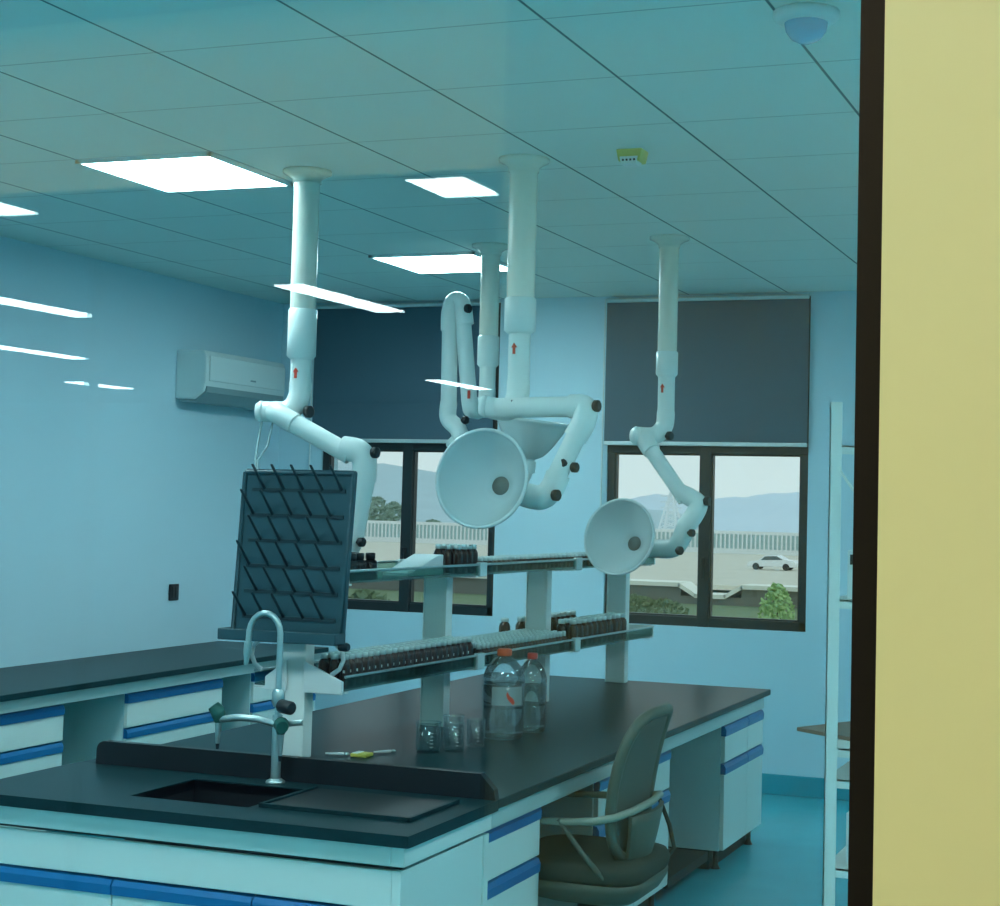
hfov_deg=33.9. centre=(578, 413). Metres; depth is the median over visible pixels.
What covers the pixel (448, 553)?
bottle
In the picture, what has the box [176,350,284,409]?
air conditioner
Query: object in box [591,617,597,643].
bottle
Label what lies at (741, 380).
roller blind
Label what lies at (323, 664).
bottle
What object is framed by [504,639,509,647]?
vial
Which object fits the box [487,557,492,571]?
vial
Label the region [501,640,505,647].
vial
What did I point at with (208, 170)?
recessed light
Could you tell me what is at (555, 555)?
vial
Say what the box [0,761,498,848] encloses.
countertop
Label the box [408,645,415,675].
bottle
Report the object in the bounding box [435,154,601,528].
extraction arm
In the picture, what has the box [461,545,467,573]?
bottle
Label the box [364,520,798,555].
barrier
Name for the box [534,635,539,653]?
vial
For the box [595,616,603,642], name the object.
bottle
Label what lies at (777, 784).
baseboard
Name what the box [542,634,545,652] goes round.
vial
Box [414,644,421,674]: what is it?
bottle
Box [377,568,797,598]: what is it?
coping
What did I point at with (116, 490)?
wall
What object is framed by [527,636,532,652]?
vial
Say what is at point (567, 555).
vial
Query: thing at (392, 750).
pipette
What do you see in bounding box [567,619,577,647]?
bottle
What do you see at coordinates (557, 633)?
vial
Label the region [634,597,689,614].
bush
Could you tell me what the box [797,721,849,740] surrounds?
board
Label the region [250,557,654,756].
shelf
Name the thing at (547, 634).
vial
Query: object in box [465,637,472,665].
bottle
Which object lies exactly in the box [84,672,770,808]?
countertop
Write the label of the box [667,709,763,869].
base cabinet
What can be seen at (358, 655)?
bottle
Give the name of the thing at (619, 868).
office chair
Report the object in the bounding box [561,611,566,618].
bottle
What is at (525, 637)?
vial
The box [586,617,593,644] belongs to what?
bottle
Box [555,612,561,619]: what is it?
bottle
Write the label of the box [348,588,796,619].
ground
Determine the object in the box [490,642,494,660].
vial
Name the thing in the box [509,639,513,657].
vial
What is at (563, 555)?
vial
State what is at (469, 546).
bottle
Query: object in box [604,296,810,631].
window
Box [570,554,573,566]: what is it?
vial
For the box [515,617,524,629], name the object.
bottle
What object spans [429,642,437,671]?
bottle
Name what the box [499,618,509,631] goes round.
bottle
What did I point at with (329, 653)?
bottle
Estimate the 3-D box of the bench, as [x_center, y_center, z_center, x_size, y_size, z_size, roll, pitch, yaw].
[-1.050,1.467,4.835,1.495,0.825,0.620,0,-3,20]
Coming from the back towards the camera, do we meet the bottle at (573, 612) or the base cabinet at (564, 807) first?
the bottle at (573, 612)
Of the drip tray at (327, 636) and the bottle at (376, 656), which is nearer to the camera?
the drip tray at (327, 636)
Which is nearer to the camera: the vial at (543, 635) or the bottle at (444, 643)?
the bottle at (444, 643)
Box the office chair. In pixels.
[535,703,675,905]
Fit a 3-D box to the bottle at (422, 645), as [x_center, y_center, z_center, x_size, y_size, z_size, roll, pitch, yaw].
[-0.583,0.911,6.072,0.039,0.112,0.039,0,-4,23]
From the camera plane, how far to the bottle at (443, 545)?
6.40 m
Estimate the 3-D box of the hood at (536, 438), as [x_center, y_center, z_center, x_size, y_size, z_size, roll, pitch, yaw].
[-0.221,0.147,7.735,0.352,0.276,0.354,0,-3,20]
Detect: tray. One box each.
[217,627,345,645]
[383,554,442,576]
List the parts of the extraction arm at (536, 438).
knob, knob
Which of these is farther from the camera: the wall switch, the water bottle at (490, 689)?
the wall switch
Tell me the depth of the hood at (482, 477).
5.75 m
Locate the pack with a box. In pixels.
[350,751,372,757]
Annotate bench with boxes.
[0,740,498,905]
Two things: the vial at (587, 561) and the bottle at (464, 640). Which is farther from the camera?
the vial at (587, 561)
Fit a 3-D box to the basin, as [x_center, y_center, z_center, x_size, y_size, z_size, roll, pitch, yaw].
[-1.073,1.249,4.877,0.424,0.228,0.359,0,-3,20]
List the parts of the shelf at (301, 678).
plate, guard rail, post, plate, knob, guard rail, post, guard rail, guard rail, post, post, plate, plate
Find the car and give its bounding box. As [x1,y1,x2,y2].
[747,555,797,570]
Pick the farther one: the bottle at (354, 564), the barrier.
the barrier
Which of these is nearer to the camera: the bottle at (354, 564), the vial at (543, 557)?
the bottle at (354, 564)
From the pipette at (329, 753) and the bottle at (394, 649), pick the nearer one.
the pipette at (329, 753)
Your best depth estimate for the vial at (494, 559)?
6.60 m
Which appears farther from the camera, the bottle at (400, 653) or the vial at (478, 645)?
the vial at (478, 645)
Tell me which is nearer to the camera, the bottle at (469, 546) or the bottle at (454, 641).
the bottle at (454, 641)
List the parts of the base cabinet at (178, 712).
handle, door, drawer, handle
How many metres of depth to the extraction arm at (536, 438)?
7.96 m
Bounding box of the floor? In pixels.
[2,793,848,905]
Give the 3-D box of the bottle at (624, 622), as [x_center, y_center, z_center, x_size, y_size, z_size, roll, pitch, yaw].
[0.207,1.028,7.912,0.049,0.124,0.049,0,-4,23]
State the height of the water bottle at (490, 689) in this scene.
0.332 m
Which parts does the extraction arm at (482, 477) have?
knob, knob, knob, knob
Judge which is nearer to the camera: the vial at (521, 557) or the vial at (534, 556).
the vial at (521, 557)
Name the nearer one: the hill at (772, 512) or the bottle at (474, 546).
the bottle at (474, 546)
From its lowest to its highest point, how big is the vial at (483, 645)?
0.082 m
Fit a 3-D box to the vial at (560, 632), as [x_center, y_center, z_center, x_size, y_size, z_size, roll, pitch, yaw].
[-0.084,1.002,7.214,0.030,0.082,0.031,0,-4,23]
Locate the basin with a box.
[125,780,307,859]
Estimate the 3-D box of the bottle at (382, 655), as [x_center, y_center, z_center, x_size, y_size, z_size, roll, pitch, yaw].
[-0.699,0.893,5.803,0.039,0.112,0.039,0,-4,23]
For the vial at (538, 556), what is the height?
0.058 m
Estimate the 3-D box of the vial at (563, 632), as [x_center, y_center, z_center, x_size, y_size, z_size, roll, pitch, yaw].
[-0.069,1.004,7.247,0.030,0.082,0.031,0,-4,23]
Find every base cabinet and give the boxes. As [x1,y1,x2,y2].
[0,704,64,830]
[60,678,222,765]
[221,663,316,730]
[315,807,541,905]
[538,750,671,905]
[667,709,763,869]
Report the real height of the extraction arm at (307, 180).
1.638 m
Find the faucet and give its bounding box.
[208,610,302,784]
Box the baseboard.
[762,773,848,800]
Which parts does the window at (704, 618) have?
sash, sash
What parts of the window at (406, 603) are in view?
sash, sash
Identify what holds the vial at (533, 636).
on the shelf at (301, 678)
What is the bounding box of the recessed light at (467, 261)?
[368,251,506,273]
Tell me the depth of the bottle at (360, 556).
5.72 m
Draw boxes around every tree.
[368,496,393,520]
[380,501,400,520]
[426,519,439,521]
[757,582,794,619]
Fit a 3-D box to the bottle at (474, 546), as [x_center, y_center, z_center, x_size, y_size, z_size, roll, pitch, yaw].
[-0.417,0.573,6.455,0.039,0.112,0.039,0,-4,23]
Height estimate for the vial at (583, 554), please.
0.058 m
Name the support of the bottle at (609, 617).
on the shelf at (301, 678)
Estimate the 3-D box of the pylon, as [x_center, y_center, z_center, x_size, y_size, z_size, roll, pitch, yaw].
[24.673,26.622,437.927,6.141,11.278,6.141,0,-3,20]
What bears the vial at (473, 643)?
on the shelf at (301, 678)
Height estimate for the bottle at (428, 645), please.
0.112 m
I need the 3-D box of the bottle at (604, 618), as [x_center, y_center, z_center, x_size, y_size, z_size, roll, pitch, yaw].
[0.113,1.013,7.696,0.049,0.124,0.049,0,-4,23]
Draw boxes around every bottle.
[318,653,328,672]
[327,652,333,661]
[328,653,339,678]
[339,654,350,687]
[348,653,356,686]
[350,553,358,579]
[354,652,362,685]
[356,553,366,578]
[361,652,369,684]
[365,553,377,577]
[366,651,374,683]
[372,650,380,681]
[379,649,386,680]
[385,648,393,679]
[391,647,398,678]
[397,647,404,677]
[402,646,410,676]
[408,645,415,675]
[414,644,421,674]
[419,643,426,673]
[424,643,431,672]
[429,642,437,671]
[434,544,443,554]
[435,641,442,671]
[441,640,447,670]
[442,544,445,559]
[443,544,452,572]
[445,640,452,669]
[451,639,458,668]
[452,545,462,573]
[456,638,462,667]
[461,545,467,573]
[461,638,467,666]
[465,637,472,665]
[466,544,472,572]
[471,544,477,572]
[481,648,524,739]
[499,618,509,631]
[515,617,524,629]
[517,652,546,732]
[551,613,557,629]
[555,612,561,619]
[556,619,566,637]
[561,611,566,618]
[564,611,570,617]
[564,618,569,629]
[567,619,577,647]
[570,610,576,616]
[575,619,583,646]
[580,618,588,645]
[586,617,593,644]
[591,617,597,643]
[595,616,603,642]
[600,615,607,641]
[605,615,612,641]
[610,614,617,640]
[615,613,621,639]
[618,613,626,638]
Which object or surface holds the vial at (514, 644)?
on the shelf at (301, 678)
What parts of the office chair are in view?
seat, frame, backrest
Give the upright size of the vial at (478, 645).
0.082 m
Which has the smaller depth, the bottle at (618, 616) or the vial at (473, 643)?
the vial at (473, 643)
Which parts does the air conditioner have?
plate, panel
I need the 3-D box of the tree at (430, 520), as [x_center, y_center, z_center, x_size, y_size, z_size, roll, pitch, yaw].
[-21.879,17.878,244.129,5.147,4.455,5.159,0,-3,20]
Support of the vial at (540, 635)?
on the shelf at (301, 678)
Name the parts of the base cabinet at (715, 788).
door, handle, drawer, handle, door, handle, drawer, handle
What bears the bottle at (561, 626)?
on the shelf at (301, 678)
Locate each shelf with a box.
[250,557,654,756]
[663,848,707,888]
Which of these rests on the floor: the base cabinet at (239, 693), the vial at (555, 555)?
the base cabinet at (239, 693)
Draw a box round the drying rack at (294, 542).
[217,464,357,645]
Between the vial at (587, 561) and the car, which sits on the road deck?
the car
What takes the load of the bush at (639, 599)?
on the ground
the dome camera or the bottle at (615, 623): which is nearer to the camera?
the dome camera
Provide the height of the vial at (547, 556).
0.058 m
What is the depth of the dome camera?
4.14 m
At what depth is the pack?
5.62 m
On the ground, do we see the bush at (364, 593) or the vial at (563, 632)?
the bush at (364, 593)
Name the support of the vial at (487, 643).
on the shelf at (301, 678)
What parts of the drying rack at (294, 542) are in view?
peg rail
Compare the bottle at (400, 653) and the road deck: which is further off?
the road deck
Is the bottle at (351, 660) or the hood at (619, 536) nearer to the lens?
the bottle at (351, 660)
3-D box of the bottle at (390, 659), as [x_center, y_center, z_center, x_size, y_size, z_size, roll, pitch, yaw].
[-0.681,0.895,5.842,0.039,0.112,0.039,0,-4,23]
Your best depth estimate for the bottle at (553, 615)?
7.79 m
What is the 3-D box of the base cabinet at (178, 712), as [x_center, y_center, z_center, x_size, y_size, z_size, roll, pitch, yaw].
[-2.360,1.724,8.505,0.626,0.662,0.850,0,-3,20]
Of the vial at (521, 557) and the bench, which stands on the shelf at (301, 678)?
the vial at (521, 557)
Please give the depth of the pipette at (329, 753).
5.64 m
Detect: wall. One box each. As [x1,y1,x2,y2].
[0,236,283,667]
[272,291,856,777]
[873,0,999,905]
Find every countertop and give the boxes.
[0,641,328,713]
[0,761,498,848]
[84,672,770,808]
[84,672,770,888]
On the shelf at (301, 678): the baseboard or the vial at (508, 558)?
the vial at (508, 558)
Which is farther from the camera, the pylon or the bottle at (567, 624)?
the pylon
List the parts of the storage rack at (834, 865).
post, shelf plate, shelf plate, shelf plate, shelf plate, shelf plate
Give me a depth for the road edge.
118.49 m
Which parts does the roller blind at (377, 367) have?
pull chain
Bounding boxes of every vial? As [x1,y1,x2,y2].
[472,642,476,662]
[475,643,481,652]
[481,643,486,663]
[483,557,488,571]
[485,642,490,662]
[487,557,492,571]
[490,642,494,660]
[492,557,497,571]
[493,641,497,657]
[497,557,502,570]
[501,557,506,570]
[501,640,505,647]
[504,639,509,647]
[506,556,511,570]
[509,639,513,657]
[511,556,516,570]
[512,638,517,657]
[516,556,520,569]
[516,637,520,657]
[519,637,524,656]
[520,556,524,569]
[523,636,528,655]
[524,556,529,569]
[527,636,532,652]
[529,555,533,568]
[530,635,535,652]
[533,555,537,568]
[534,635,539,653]
[537,555,541,568]
[537,634,542,653]
[541,555,546,568]
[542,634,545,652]
[544,633,549,652]
[546,555,550,567]
[548,633,552,651]
[550,554,554,567]
[551,632,556,650]
[554,554,558,567]
[555,632,559,650]
[558,554,562,567]
[558,631,562,649]
[562,554,566,566]
[562,631,566,649]
[566,554,570,566]
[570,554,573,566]
[581,553,585,565]
[585,553,589,565]
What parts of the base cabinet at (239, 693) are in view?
drawer, handle, door, handle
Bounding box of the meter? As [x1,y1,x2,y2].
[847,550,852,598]
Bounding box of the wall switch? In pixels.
[168,584,178,600]
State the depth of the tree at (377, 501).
239.01 m
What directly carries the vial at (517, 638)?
on the shelf at (301, 678)
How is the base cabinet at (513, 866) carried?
on the floor
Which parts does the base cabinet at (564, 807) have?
handle, drawer, handle, door, handle, drawer, handle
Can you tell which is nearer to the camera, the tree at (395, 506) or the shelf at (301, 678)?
the shelf at (301, 678)
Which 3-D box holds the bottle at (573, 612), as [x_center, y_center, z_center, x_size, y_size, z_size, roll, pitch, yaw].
[-0.031,1.028,8.014,0.049,0.124,0.049,0,-4,23]
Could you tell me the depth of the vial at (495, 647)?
6.61 m
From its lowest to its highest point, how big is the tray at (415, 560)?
0.075 m
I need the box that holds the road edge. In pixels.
[349,577,797,608]
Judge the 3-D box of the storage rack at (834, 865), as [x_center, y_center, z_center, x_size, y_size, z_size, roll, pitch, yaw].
[1.437,0.994,5.897,0.905,2.010,0.963,0,-3,20]
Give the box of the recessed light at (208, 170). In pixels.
[75,151,292,192]
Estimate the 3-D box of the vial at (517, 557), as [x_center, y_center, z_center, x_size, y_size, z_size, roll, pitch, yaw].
[-0.255,0.623,6.813,0.030,0.058,0.031,0,-4,23]
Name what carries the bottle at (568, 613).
on the shelf at (301, 678)
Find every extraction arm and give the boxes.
[254,166,380,551]
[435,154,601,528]
[439,242,568,481]
[584,234,710,575]
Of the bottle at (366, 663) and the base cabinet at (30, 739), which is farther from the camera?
the base cabinet at (30, 739)
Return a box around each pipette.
[325,752,348,754]
[374,749,395,752]
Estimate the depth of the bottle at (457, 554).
6.32 m
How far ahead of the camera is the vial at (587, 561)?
7.47 m
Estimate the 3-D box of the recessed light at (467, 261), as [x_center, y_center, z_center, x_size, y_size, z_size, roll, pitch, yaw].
[-0.708,-0.798,8.684,0.600,0.016,0.600,0,-3,20]
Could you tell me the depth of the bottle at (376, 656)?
5.75 m
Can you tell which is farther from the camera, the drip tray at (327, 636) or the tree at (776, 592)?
the tree at (776, 592)
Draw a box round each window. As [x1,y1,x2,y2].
[323,303,500,615]
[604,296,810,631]
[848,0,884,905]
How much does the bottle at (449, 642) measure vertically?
0.112 m
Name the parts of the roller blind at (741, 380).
pull chain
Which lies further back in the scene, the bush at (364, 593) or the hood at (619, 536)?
the bush at (364, 593)
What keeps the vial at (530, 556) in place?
on the shelf at (301, 678)
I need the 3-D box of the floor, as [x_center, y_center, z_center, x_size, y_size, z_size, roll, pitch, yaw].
[0.435,2.001,5.441,8.560,0.100,8.450,0,-3,20]
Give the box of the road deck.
[359,541,797,589]
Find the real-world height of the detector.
0.058 m
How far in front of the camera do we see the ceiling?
5.67 m
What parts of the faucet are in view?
arm, handle, arm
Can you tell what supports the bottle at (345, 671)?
on the shelf at (301, 678)
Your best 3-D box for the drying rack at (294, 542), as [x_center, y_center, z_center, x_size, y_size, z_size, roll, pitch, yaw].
[-0.986,0.472,5.544,0.463,0.598,0.120,0,-3,20]
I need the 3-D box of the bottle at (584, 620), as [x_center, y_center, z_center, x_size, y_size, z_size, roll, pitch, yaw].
[0.021,0.999,7.479,0.049,0.124,0.049,0,-4,23]
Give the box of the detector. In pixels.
[616,148,647,167]
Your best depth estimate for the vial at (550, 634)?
7.11 m
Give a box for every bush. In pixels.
[348,589,386,599]
[629,593,657,612]
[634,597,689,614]
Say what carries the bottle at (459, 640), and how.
on the shelf at (301, 678)
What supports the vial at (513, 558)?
on the shelf at (301, 678)
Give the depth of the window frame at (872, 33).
1.16 m
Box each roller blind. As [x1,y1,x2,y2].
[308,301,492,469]
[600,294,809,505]
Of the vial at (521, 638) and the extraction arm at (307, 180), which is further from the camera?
the vial at (521, 638)
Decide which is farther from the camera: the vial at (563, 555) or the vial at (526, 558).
the vial at (563, 555)
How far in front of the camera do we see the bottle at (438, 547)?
6.36 m
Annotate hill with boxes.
[338,461,697,528]
[631,492,798,532]
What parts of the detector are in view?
plate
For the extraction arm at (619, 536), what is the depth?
7.50 m
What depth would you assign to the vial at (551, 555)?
7.12 m
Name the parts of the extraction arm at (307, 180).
knob, knob, knob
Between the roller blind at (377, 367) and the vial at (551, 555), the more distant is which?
the roller blind at (377, 367)
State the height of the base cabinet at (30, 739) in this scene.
0.662 m
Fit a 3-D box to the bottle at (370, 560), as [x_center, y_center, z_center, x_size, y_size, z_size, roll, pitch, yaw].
[-0.739,0.538,5.793,0.052,0.090,0.052,0,-4,23]
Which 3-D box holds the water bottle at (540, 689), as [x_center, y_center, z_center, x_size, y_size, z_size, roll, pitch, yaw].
[-0.183,1.082,6.350,0.116,0.302,0.116,0,-3,20]
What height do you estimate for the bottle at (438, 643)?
0.112 m
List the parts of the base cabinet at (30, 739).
door, drawer, handle, handle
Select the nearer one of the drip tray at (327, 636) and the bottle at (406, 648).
the drip tray at (327, 636)
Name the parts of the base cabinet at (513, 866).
handle, door, drawer, handle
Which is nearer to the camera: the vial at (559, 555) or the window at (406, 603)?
the vial at (559, 555)
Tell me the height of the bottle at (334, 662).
0.112 m
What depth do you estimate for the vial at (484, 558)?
6.53 m
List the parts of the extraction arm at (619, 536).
knob, knob, knob, knob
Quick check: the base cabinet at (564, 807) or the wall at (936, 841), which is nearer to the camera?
the wall at (936, 841)
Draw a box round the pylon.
[658,492,681,528]
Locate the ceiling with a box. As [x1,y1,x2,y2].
[0,0,860,303]
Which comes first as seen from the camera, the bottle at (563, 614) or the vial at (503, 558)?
the vial at (503, 558)
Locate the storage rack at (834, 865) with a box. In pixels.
[822,402,853,905]
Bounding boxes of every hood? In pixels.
[435,428,528,528]
[497,418,568,473]
[584,498,654,575]
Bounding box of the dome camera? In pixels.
[773,2,839,44]
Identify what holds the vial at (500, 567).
on the shelf at (301, 678)
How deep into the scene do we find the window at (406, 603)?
10.35 m
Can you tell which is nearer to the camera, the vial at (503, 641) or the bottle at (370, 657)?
the bottle at (370, 657)
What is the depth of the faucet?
5.07 m
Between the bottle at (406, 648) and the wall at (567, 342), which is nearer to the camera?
the bottle at (406, 648)
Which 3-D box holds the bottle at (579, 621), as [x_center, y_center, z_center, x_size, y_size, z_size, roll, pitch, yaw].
[-0.002,0.995,7.425,0.049,0.124,0.049,0,-4,23]
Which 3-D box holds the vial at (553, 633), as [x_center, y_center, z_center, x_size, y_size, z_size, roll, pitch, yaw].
[-0.112,0.998,7.148,0.030,0.082,0.031,0,-4,23]
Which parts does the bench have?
door, handle, door, handle, panel, apron rail, handle, corner post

